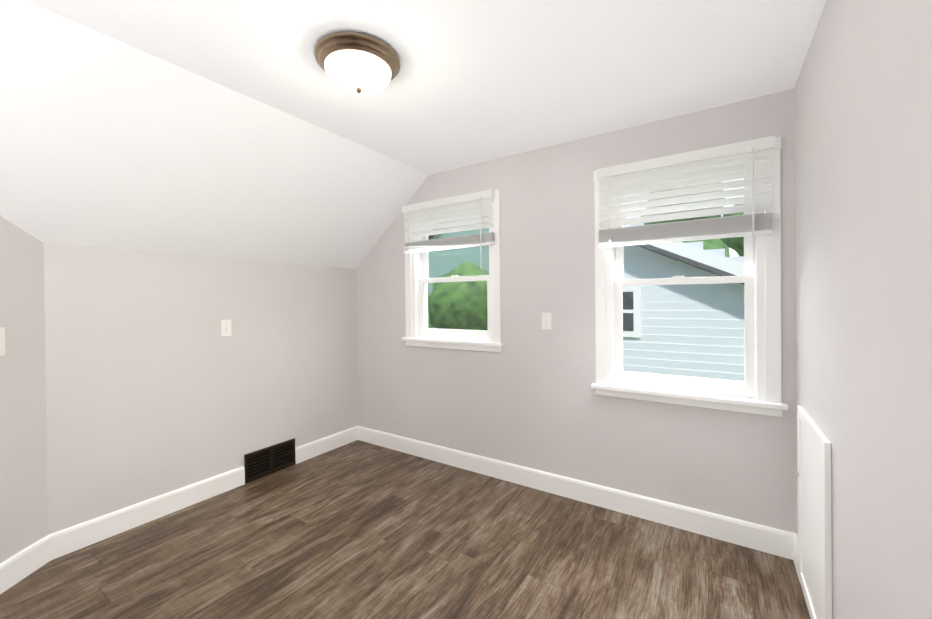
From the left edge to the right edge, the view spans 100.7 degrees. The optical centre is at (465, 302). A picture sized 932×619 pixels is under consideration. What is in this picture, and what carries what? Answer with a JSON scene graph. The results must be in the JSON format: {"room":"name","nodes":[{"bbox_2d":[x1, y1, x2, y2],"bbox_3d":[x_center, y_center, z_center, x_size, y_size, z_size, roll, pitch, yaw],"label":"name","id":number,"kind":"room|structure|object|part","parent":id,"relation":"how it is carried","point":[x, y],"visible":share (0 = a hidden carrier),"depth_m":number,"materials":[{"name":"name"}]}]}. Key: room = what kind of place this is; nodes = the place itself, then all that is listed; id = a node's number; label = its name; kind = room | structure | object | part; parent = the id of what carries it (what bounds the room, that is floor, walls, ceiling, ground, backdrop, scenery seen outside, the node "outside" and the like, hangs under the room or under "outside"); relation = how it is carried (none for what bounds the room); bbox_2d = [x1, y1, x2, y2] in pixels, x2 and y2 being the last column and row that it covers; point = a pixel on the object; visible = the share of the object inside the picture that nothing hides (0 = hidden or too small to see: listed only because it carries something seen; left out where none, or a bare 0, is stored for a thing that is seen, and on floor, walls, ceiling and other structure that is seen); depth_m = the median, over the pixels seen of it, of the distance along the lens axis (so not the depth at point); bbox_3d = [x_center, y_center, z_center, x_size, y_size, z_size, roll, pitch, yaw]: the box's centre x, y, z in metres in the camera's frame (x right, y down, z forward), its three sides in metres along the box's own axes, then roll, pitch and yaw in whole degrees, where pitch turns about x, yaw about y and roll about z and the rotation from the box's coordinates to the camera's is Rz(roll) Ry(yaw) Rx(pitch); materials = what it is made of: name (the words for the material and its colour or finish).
{"room":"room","nodes":[
{"label":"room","id":0,"kind":"room"},
{"bbox_2d":[0,216,47,562],"bbox_3d":[-2.173,0.072,1.232,0.160,2.500,1.590,-1,0,-4],"label":"wall","id":1,"kind":"structure","parent":0,"point":[23,483],"depth_m":1.86,"materials":[{"name":"grey paint"}]},
{"bbox_2d":[0,327,5,355],"bbox_3d":[-2.120,0.178,1.745,0.022,0.131,0.080,-1,0,-4],"label":"light switch","id":2,"kind":"object","parent":1,"relation":"attached to","point":[2,341],"visible":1,"depth_m":1.77,"materials":[{"name":"white plastic"}]},
{"bbox_2d":[0,426,798,593],"bbox_3d":[-0.670,1.243,1.303,3.208,0.130,3.588,0,0,33],"label":"baseboard","id":3,"kind":"structure","parent":1,"relation":"attached to","point":[21,565],"depth_m":2.33,"materials":[{"name":"paint"}]},
{"bbox_2d":[44,244,357,534],"bbox_3d":[-1.630,0.437,2.914,0.160,1.741,2.240,0,0,33],"label":"wall","id":4,"kind":"structure","parent":0,"point":[157,384],"depth_m":2.45,"materials":[{"name":"grey paint"}]},
{"bbox_2d":[221,320,231,336],"bbox_3d":[-1.668,0.175,2.690,0.022,0.115,0.070,0,0,33],"label":"light switch","id":5,"kind":"object","parent":4,"relation":"attached to","point":[225,327],"visible":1,"depth_m":2.69,"materials":[{"name":"white plastic"}]},
{"bbox_2d":[244,438,295,483],"bbox_3d":[-1.489,1.200,2.954,0.023,0.208,0.396,0,0,33],"label":"air vent","id":6,"kind":"object","parent":4,"relation":"in","point":[261,463],"visible":1,"depth_m":2.94,"materials":[{"name":"brown metal"}]},
{"bbox_2d":[0,0,428,268],"bbox_3d":[-1.778,-0.630,2.003,1.197,1.133,3.908,0,0,33],"label":"ceiling","id":7,"kind":"structure","parent":0,"point":[106,142],"depth_m":1.99,"materials":[{"name":"white paint"}]},
{"bbox_2d":[0,440,810,618],"bbox_3d":[-0.667,1.358,1.302,3.524,0.100,3.908,0,0,33],"label":"floor","id":8,"kind":"structure","parent":0,"point":[357,529],"depth_m":1.94,"materials":[{"name":"plastic"}]},
{"bbox_2d":[25,0,826,174],"bbox_3d":[-0.289,-1.119,1.028,2.567,0.150,3.908,0,0,33],"label":"ceiling","id":9,"kind":"structure","parent":0,"point":[472,82],"depth_m":1.66,"materials":[{"name":"white paint"}]},
{"bbox_2d":[314,31,399,95],"bbox_3d":[-0.458,-0.970,1.649,0.352,0.150,0.352,0,0,33],"label":"ceiling light","id":10,"kind":"object","parent":9,"relation":"attached to","point":[358,63],"visible":1,"depth_m":1.55,"materials":[{"name":"white glass"}]},
{"bbox_3d":[-0.458,-0.956,1.649,0.278,0.084,0.278,0,0,33],"label":"lamp shade","id":11,"kind":"part","parent":10,"relation":"part of","materials":[{"name":"white glass"}]},
{"bbox_2d":[356,89,795,532],"bbox_3d":[0.343,0.040,2.866,3.524,2.500,0.160,0,0,33],"label":"wall","id":12,"kind":"structure","parent":0,"point":[527,396],"depth_m":2.56,"materials":[{"name":"grey paint"}]},
{"bbox_2d":[402,189,503,351],"bbox_3d":[-0.097,-0.231,3.123,0.960,1.188,0.306,0,0,33],"label":"window","id":13,"kind":"structure","parent":12,"relation":"in","point":[420,218],"depth_m":3.05,"materials":[{"name":"paint"}]},
{"bbox_2d":[542,313,551,329],"bbox_3d":[0.545,0.124,2.626,0.070,0.115,0.022,0,0,33],"label":"light switch","id":14,"kind":"object","parent":12,"relation":"attached to","point":[547,321],"visible":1,"depth_m":2.63,"materials":[{"name":"white plastic"}]},
{"bbox_2d":[591,136,787,416],"bbox_3d":[1.241,-0.128,2.254,0.960,1.410,0.306,0,0,33],"label":"window","id":15,"kind":"structure","parent":12,"relation":"in","point":[754,165],"depth_m":2.13,"materials":[{"name":"paint"}]},
{"bbox_2d":[794,0,931,618],"bbox_3d":[0.731,0.050,0.378,0.160,2.500,3.908,0,0,33],"label":"wall","id":16,"kind":"structure","parent":0,"point":[863,200],"depth_m":0.98,"materials":[{"name":"grey paint"}]},
{"bbox_2d":[795,406,831,618],"bbox_3d":[1.386,0.872,1.554,0.030,0.792,0.540,0,0,33],"label":"access hatch","id":17,"kind":"object","parent":16,"relation":"attached to","point":[813,473],"visible":0.98,"depth_m":1.51,"materials":[{"name":"paint"}]},
{"label":"outside","id":18,"kind":"structure","parent":0,"visible":0},
{"bbox_3d":[7.177,4.264,14.970,55.000,0.200,57.000,0,0,33],"label":"ground","id":19,"kind":"structure","parent":18,"visible":0},
{"bbox_2d":[428,216,488,292],"bbox_3d":[1.500,0.066,15.635,7.344,8.294,5.560,0,0,33],"label":"house","id":20,"kind":"structure","parent":19,"relation":"on","point":[471,257],"depth_m":13.90,"materials":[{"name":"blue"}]},
{"bbox_2d":[428,260,488,330],"bbox_3d":[0.204,1.662,8.857,2.842,5.196,2.859,0,0,33],"label":"tree","id":21,"kind":"object","parent":19,"relation":"on","point":[462,307],"depth_m":7.75,"materials":[{"name":"green plant"}]},
{"bbox_2d":[623,218,744,380],"bbox_3d":[3.170,1.363,6.687,4.173,5.764,3.160,0,0,33],"label":"neighbor house","id":22,"kind":"structure","parent":19,"relation":"on","point":[645,252],"depth_m":5.23,"materials":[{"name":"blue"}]},
{"bbox_2d":[640,182,729,256],"bbox_3d":[8.186,-0.393,14.959,3.758,9.096,5.136,0,0,33],"label":"tree","id":23,"kind":"object","parent":19,"relation":"on","point":[718,243],"depth_m":13.60,"materials":[{"name":"green plant"}]},
{"bbox_2d":[720,204,743,256],"bbox_3d":[7.827,0.735,8.950,3.549,6.910,4.160,0,0,33],"label":"tree","id":24,"kind":"object","parent":19,"relation":"on","point":[739,250],"depth_m":8.27,"materials":[{"name":"green plant"}]}
]}

